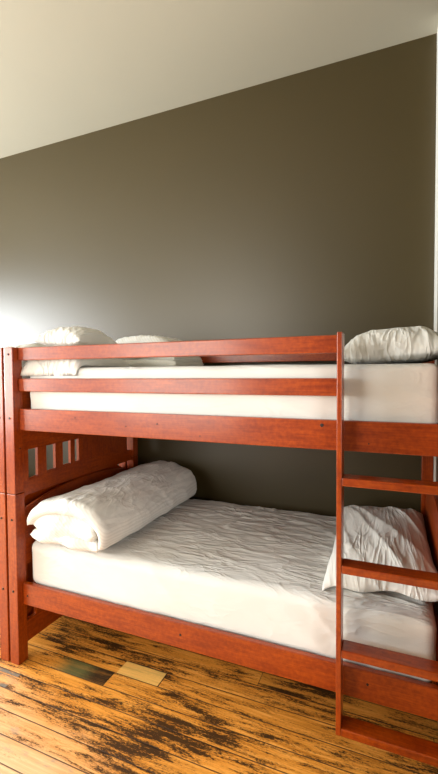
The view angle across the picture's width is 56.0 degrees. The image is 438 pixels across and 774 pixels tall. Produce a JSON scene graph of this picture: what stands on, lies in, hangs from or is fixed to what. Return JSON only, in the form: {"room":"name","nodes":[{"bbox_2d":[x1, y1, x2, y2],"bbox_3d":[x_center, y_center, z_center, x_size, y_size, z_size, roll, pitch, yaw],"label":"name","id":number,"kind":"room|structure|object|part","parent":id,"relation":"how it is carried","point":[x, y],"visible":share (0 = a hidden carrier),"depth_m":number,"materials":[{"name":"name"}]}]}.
{"room":"dormitory","nodes":[
{"label":"dormitory","id":0,"kind":"room"},
{"bbox_2d":[0,33,436,516],"bbox_3d":[-0.812,-0.299,3.300,7.400,3.412,0.150,0,2,23],"label":"wall","id":1,"kind":"structure","parent":0,"point":[302,203],"depth_m":2.77,"materials":[{"name":"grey paint"}]},
{"bbox_2d":[0,615,437,773],"bbox_3d":[-1.713,1.523,1.171,7.400,0.080,4.890,0,2,23],"label":"floor","id":2,"kind":"structure","parent":0,"point":[86,698],"depth_m":1.82,"materials":[{"name":"brown wood"}]},
{"bbox_2d":[0,348,126,661],"bbox_3d":[-1.855,0.597,3.026,2.055,1.652,1.155,0,2,23],"label":"bunk bed","id":3,"kind":"object","parent":2,"relation":"on","point":[4,560],"visible":0.09,"depth_m":2.16,"materials":[{"name":"brown wood"}]},
{"bbox_3d":[-1.129,0.173,2.165,0.060,0.753,0.060,0,2,23],"label":"post","id":4,"kind":"part","parent":3,"relation":"part of","materials":[{"name":"brown wood"}]},
{"bbox_3d":[-1.125,0.999,2.192,0.060,0.894,0.060,0,2,23],"label":"post","id":5,"kind":"part","parent":3,"relation":"part of","materials":[{"name":"brown wood"}]},
{"bbox_3d":[-0.921,1.286,2.686,0.022,0.115,0.988,0,2,23],"label":"footboard rail","id":6,"kind":"part","parent":3,"relation":"part of","materials":[{"name":"brown wood"}]},
{"bbox_3d":[-0.721,0.965,3.160,0.060,0.894,0.060,0,2,23],"label":"post","id":7,"kind":"part","parent":3,"relation":"part of","materials":[{"name":"brown wood"}]},
{"bbox_3d":[-1.839,-0.001,3.022,1.906,0.245,0.989,0,2,23],"label":"mattress","id":8,"kind":"object","parent":3,"relation":"on","visible":0},
{"bbox_2d":[7,343,48,365],"bbox_3d":[-1.114,-0.193,2.656,0.400,0.163,0.683,1,2,25],"label":"pillow","id":9,"kind":"object","parent":8,"relation":"on","point":[33,344],"visible":0.08,"depth_m":2.42,"materials":[{"name":"white fabric"}]},
{"bbox_2d":[4,332,437,766],"bbox_3d":[0.055,0.611,2.231,2.055,1.652,1.155,0,2,23],"label":"bunk bed","id":10,"kind":"object","parent":2,"relation":"on","point":[104,439],"visible":0.6,"depth_m":1.73,"materials":[{"name":"brown wood"}]},
{"bbox_3d":[-1.062,0.173,2.136,0.060,0.753,0.060,0,2,23],"label":"post","id":11,"kind":"part","parent":10,"relation":"part of","materials":[{"name":"brown wood"}]},
{"bbox_3d":[-1.057,0.999,2.163,0.060,0.894,0.060,0,2,23],"label":"post","id":12,"kind":"part","parent":10,"relation":"part of","materials":[{"name":"brown wood"}]},
{"bbox_3d":[-0.847,1.287,2.655,0.024,0.115,0.988,0,2,23],"label":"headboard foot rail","id":13,"kind":"part","parent":10,"relation":"part of","materials":[{"name":"brown wood"}]},
{"bbox_3d":[-0.860,0.125,2.620,0.022,0.390,0.988,0,2,23],"label":"headboard panel","id":14,"kind":"part","parent":10,"relation":"part of","materials":[{"name":"brown wood"}]},
{"bbox_3d":[-0.858,0.508,2.632,0.022,0.107,0.988,0,2,23],"label":"headboard rail","id":15,"kind":"part","parent":10,"relation":"part of","materials":[{"name":"brown wood"}]},
{"bbox_3d":[-0.785,0.397,2.806,0.020,0.173,0.506,0,2,23],"label":"headboard infill panel","id":16,"kind":"part","parent":10,"relation":"part of","materials":[{"name":"brown wood"}]},
{"bbox_3d":[-0.658,0.140,3.105,0.060,0.753,0.060,0,2,23],"label":"post","id":17,"kind":"part","parent":10,"relation":"part of","materials":[{"name":"brown wood"}]},
{"bbox_3d":[-0.653,0.966,3.132,0.060,0.894,0.060,0,2,23],"label":"post","id":18,"kind":"part","parent":10,"relation":"part of","materials":[{"name":"brown wood"}]},
{"bbox_3d":[-0.288,-0.164,1.819,1.606,0.066,0.025,0,2,23],"label":"guard rail","id":19,"kind":"part","parent":10,"relation":"part of","materials":[{"name":"brown wood"}]},
{"bbox_3d":[-0.287,-0.005,1.824,1.606,0.066,0.025,0,2,23],"label":"guard rail","id":20,"kind":"part","parent":10,"relation":"part of","materials":[{"name":"brown wood"}]},
{"bbox_3d":[-0.135,0.174,1.767,1.934,0.112,0.025,0,2,23],"label":"rail","id":21,"kind":"part","parent":10,"relation":"part of","materials":[{"name":"brown wood"}]},
{"bbox_3d":[-0.129,1.088,1.796,1.934,0.112,0.025,0,2,23],"label":"rail","id":22,"kind":"part","parent":10,"relation":"part of","materials":[{"name":"brown wood"}]},
{"bbox_2d":[30,363,437,422],"bbox_3d":[0.071,0.013,2.226,1.906,0.245,0.989,0,2,23],"label":"mattress","id":23,"kind":"object","parent":10,"relation":"on","point":[372,392],"visible":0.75,"depth_m":1.62,"materials":[{"name":"white fabric"}]},
{"bbox_2d":[20,358,130,375],"bbox_3d":[-0.785,-0.136,2.280,0.396,0.144,0.467,0,2,23],"label":"pillow","id":24,"kind":"object","parent":23,"relation":"on","point":[70,367],"visible":0.52,"depth_m":2.10,"materials":[{"name":"white fabric"}]},
{"bbox_2d":[32,326,117,345],"bbox_3d":[-0.774,-0.267,2.262,0.300,0.130,0.352,0,2,20],"label":"pillow","id":25,"kind":"object","parent":24,"relation":"on","point":[74,335],"visible":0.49,"depth_m":2.13,"materials":[{"name":"white fabric"}]},
{"bbox_2d":[115,335,203,366],"bbox_3d":[-0.414,-0.226,2.709,0.510,0.224,0.400,0,2,23],"label":"duvet","id":26,"kind":"object","parent":23,"relation":"on","point":[156,361],"visible":0.41,"depth_m":2.53,"materials":[{"name":"white fabric"}]},
{"bbox_2d":[344,326,437,363],"bbox_3d":[0.796,-0.178,1.861,0.400,0.163,0.683,1,2,25],"label":"pillow","id":27,"kind":"object","parent":23,"relation":"on","point":[417,344],"visible":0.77,"depth_m":1.60,"materials":[{"name":"white fabric"}]},
{"bbox_2d":[32,499,436,681],"bbox_3d":[0.068,0.907,2.259,1.919,0.275,0.992,0,2,23],"label":"mattress","id":28,"kind":"object","parent":10,"relation":"on","point":[254,572],"visible":0.66,"depth_m":1.86,"materials":[{"name":"white fabric"}]},
{"bbox_2d":[27,460,196,552],"bbox_3d":[-0.576,0.657,2.474,0.532,0.256,1.015,0,2,23],"label":"duvet","id":29,"kind":"object","parent":28,"relation":"on","point":[95,517],"visible":1,"depth_m":2.11,"materials":[{"name":"white fabric"}]},
{"bbox_2d":[322,505,437,601],"bbox_3d":[0.777,0.725,1.980,0.456,0.154,0.881,0,2,20],"label":"pillow","id":30,"kind":"object","parent":28,"relation":"on","point":[391,536],"visible":0.78,"depth_m":1.79,"materials":[{"name":"white fabric"}]},
{"bbox_3d":[0.255,-0.195,2.696,1.934,0.066,0.025,0,2,23],"label":"guard rail","id":31,"kind":"part","parent":10,"relation":"part of","materials":[{"name":"brown wood"}]},
{"bbox_3d":[1.189,0.979,2.365,0.060,0.894,0.060,0,2,23],"label":"post","id":32,"kind":"part","parent":10,"relation":"part of","materials":[{"name":"brown wood"}]},
{"bbox_3d":[1.184,0.153,2.338,0.060,0.753,0.060,0,2,23],"label":"post","id":33,"kind":"part","parent":10,"relation":"part of","materials":[{"name":"brown wood"}]},
{"bbox_2d":[0,0,437,157],"bbox_3d":[-1.734,-1.977,1.057,7.400,0.100,4.890,0,2,23],"label":"ceiling","id":34,"kind":"structure","parent":0,"point":[69,69],"depth_m":2.41,"materials":[{"name":"paint"}]},
{"bbox_2d":[436,323,437,481],"bbox_3d":[0.989,-0.255,1.608,0.120,3.412,1.590,0,2,23],"label":"wall","id":35,"kind":"structure","parent":0,"point":[437,323],"depth_m":2.23,"materials":[{"name":"white paint"}]},
{"bbox_2d":[433,29,437,481],"bbox_3d":[1.209,-0.278,2.301,0.006,3.412,0.140,0,2,23],"label":"trim","id":36,"kind":"structure","parent":35,"relation":"attached to","point":[436,169],"depth_m":2.27,"materials":[{"name":"white paint"}]}
]}

